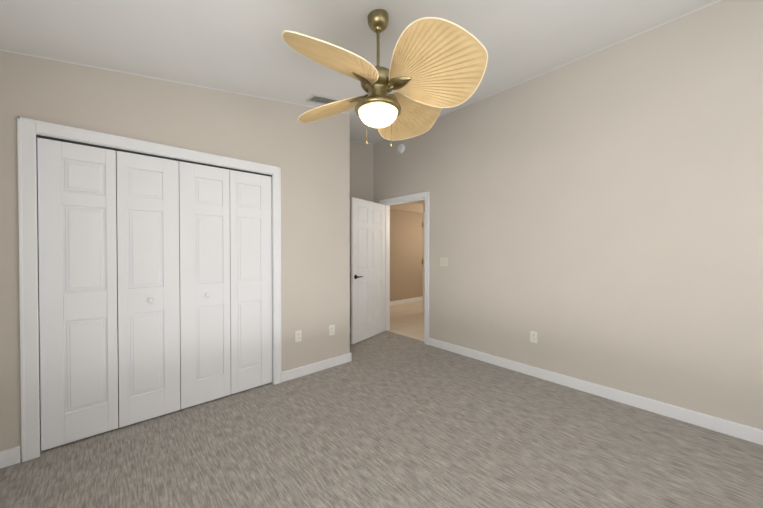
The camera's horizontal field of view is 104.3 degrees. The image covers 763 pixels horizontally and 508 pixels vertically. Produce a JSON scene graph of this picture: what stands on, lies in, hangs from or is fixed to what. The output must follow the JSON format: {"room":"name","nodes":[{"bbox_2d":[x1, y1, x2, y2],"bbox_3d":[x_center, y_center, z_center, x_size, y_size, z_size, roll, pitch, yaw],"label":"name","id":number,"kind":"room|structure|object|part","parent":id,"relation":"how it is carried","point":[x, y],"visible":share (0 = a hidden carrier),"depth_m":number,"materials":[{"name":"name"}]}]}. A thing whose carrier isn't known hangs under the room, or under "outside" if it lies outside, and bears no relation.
{"room":"empty bedroom","nodes":[
{"label":"empty bedroom","id":0,"kind":"room"},
{"bbox_2d":[0,51,349,460],"bbox_3d":[-1.385,-0.194,2.664,2.610,2.943,0.120,-1,1,-42],"label":"wall","id":1,"kind":"structure","parent":0,"point":[312,160],"depth_m":2.58,"materials":[{"name":"paint"}]},
{"bbox_2d":[37,138,117,450],"bbox_3d":[-2.068,0.263,2.039,0.374,2.018,0.034,-1,1,-42],"label":"closet door","id":2,"kind":"structure","parent":1,"relation":"in","point":[77,236],"depth_m":2.02,"materials":[{"name":"white wood"}]},
{"bbox_2d":[116,151,179,427],"bbox_3d":[-1.772,0.260,2.274,0.374,2.018,0.080,-1,1,-42],"label":"closet door","id":3,"kind":"structure","parent":1,"relation":"in","point":[148,281],"depth_m":2.27,"materials":[{"name":"white wood"}]},
{"bbox_2d":[17,117,281,462],"bbox_3d":[-1.655,0.247,2.427,1.555,2.065,0.128,-1,1,-42],"label":"door frame","id":4,"kind":"structure","parent":1,"relation":"attached to","point":[64,138],"depth_m":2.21,"materials":[{"name":"white wood"}]},
{"bbox_2d":[37,135,271,176],"bbox_3d":[-1.647,-0.759,2.406,1.511,0.012,0.035,-1,1,-42],"label":"trim","id":5,"kind":"structure","parent":1,"relation":"attached to","point":[80,143],"depth_m":2.24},
{"bbox_2d":[179,161,230,408],"bbox_3d":[-1.490,0.258,2.526,0.374,2.018,0.080,-1,1,-42],"label":"closet door","id":6,"kind":"structure","parent":1,"relation":"in","point":[204,257],"depth_m":2.52,"materials":[{"name":"white wood"}]},
{"bbox_2d":[229,170,271,393],"bbox_3d":[-1.225,0.255,2.796,0.374,2.018,0.034,-1,1,-42],"label":"closet door","id":7,"kind":"structure","parent":1,"relation":"in","point":[250,281],"depth_m":2.77,"materials":[{"name":"white wood"}]},
{"bbox_2d":[295,330,301,341],"bbox_3d":[-0.858,0.848,3.063,0.070,0.115,0.008,-1,1,-42],"label":"electrical outlet","id":8,"kind":"object","parent":1,"relation":"attached to","point":[298,335],"visible":1,"depth_m":3.06,"materials":[{"name":"plastic"}]},
{"bbox_2d":[282,352,351,381],"bbox_3d":[-0.680,1.221,3.222,0.837,0.100,0.015,-1,1,-42],"label":"baseboard","id":9,"kind":"structure","parent":1,"relation":"attached to","point":[291,374],"depth_m":3.19,"materials":[{"name":"white wood"}]},
{"bbox_2d":[329,324,334,335],"bbox_3d":[-0.557,0.855,3.333,0.070,0.115,0.008,-1,1,-42],"label":"electrical outlet","id":10,"kind":"object","parent":1,"relation":"attached to","point":[331,329],"visible":1,"depth_m":3.33,"materials":[{"name":"plastic"}]},
{"bbox_2d":[116,142,372,385],"bbox_3d":[-1.588,-0.300,3.772,3.790,3.130,0.120,-1,1,-42],"label":"wall","id":11,"kind":"structure","parent":0,"point":[361,170],"depth_m":4.78,"materials":[{"name":"paint"}]},
{"bbox_2d":[0,0,717,143],"bbox_3d":[0.009,-1.575,1.979,4.030,0.758,4.900,-1,1,-42],"label":"ceiling","id":12,"kind":"structure","parent":0,"point":[240,46],"depth_m":2.01,"materials":[{"name":"paint"}]},
{"bbox_2d":[305,94,340,104],"bbox_3d":[-0.590,-1.562,3.014,0.318,0.062,0.170,-1,1,-42],"label":"ceiling vent","id":13,"kind":"object","parent":12,"relation":"in","point":[318,99],"visible":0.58,"depth_m":2.99,"materials":[{"name":"white metal"}]},
{"bbox_2d":[0,0,721,143],"bbox_3d":[0.009,-1.513,1.980,3.790,0.609,4.660,-1,1,-42],"label":"crown molding","id":14,"kind":"structure","parent":12,"relation":"attached to","point":[315,107],"depth_m":2.40,"materials":[{"name":"paint"}]},
{"bbox_2d":[282,9,487,146],"bbox_3d":[-0.021,-1.125,1.876,1.051,0.788,1.051,0,1,-9],"label":"fan","id":15,"kind":"object","parent":12,"relation":"hanging from","point":[437,64],"visible":1,"depth_m":1.70,"materials":[{"name":"gold metal"}]},
{"bbox_3d":[-0.021,-0.856,1.879,0.246,0.087,0.246,-1,1,-42],"label":"light glass","id":16,"kind":"part","parent":15,"relation":"part of","materials":[{"name":"white glass"}]},
{"bbox_2d":[0,331,762,507],"bbox_3d":[-0.013,1.335,1.991,3.970,0.100,4.900,-1,1,-42],"label":"floor carpet","id":17,"kind":"object","parent":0,"point":[386,419],"visible":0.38,"depth_m":1.92,"materials":[{"name":"grey carpet"}]},
{"bbox_2d":[388,300,423,340],"bbox_3d":[1.749,1.292,5.918,3.900,0.100,3.990,-1,1,-42],"label":"floor","id":18,"kind":"structure","parent":0,"point":[407,319],"depth_m":5.64,"materials":[{"name":"tile"}]},
{"bbox_2d":[390,209,422,300],"bbox_3d":[0.479,-0.054,7.363,3.840,2.560,0.120,-1,1,-42],"label":"wall","id":19,"kind":"structure","parent":0,"point":[406,254],"depth_m":7.40,"materials":[{"name":"paint"}]},
{"bbox_2d":[390,296,422,305],"bbox_3d":[0.480,1.177,7.288,3.716,0.100,0.015,-1,1,-42],"label":"baseboard","id":20,"kind":"structure","parent":19,"relation":"attached to","point":[403,301],"depth_m":7.37,"materials":[{"name":"white wood"}]},
{"bbox_2d":[423,212,424,312],"bbox_3d":[0.944,0.174,6.282,0.141,2.127,0.090,-1,1,-42],"label":"door frame","id":21,"kind":"structure","parent":19,"relation":"attached to","point":[423,260],"depth_m":6.23,"materials":[{"name":"white wood"}]},
{"bbox_2d":[390,200,424,212],"bbox_3d":[1.727,-1.118,5.871,3.720,0.120,3.750,-1,1,-42],"label":"ceiling","id":22,"kind":"structure","parent":0,"point":[416,206],"depth_m":6.66,"materials":[{"name":"paint"}]},
{"bbox_2d":[373,0,762,429],"bbox_3d":[1.464,-0.304,3.299,0.120,3.149,4.900,-1,1,-42],"label":"wall","id":23,"kind":"structure","parent":0,"point":[596,218],"depth_m":2.56,"materials":[{"name":"paint"}]},
{"bbox_2d":[351,197,384,344],"bbox_3d":[-0.170,0.231,4.422,0.824,2.030,0.284,-1,1,-42],"label":"entry door","id":24,"kind":"structure","parent":23,"relation":"in","point":[367,269],"depth_m":4.37,"materials":[{"name":"white wood"}]},
{"bbox_2d":[397,144,404,152],"bbox_3d":[0.288,-1.593,4.474,0.041,0.140,0.140,-1,1,-42],"label":"smoke detector","id":25,"kind":"object","parent":23,"relation":"attached to","point":[401,148],"visible":0.96,"depth_m":4.45,"materials":[{"name":"white plastic"}]},
{"bbox_2d":[380,191,428,344],"bbox_3d":[0.368,0.192,4.524,0.165,2.129,1.018,-1,1,-42],"label":"door frame","id":26,"kind":"structure","parent":23,"relation":"attached to","point":[405,198],"depth_m":4.42,"materials":[{"name":"white wood"}]},
{"bbox_2d":[440,257,447,265],"bbox_3d":[0.821,0.103,3.915,0.020,0.115,0.118,-1,1,-42],"label":"light switch","id":27,"kind":"object","parent":23,"relation":"attached to","point":[443,261],"visible":1,"depth_m":3.92,"materials":[{"name":"beige plastic"}]},
{"bbox_2d":[530,331,537,342],"bbox_3d":[1.583,0.863,3.083,0.008,0.115,0.070,-1,1,-42],"label":"electrical outlet","id":28,"kind":"object","parent":23,"relation":"attached to","point":[533,336],"visible":1,"depth_m":3.08,"materials":[{"name":"plastic"}]},
{"bbox_2d":[429,338,762,444],"bbox_3d":[1.804,1.225,2.832,0.019,0.100,3.425,-1,1,-42],"label":"baseboard","id":29,"kind":"structure","parent":23,"relation":"attached to","point":[737,430],"depth_m":2.53,"materials":[{"name":"white wood"}]}
]}

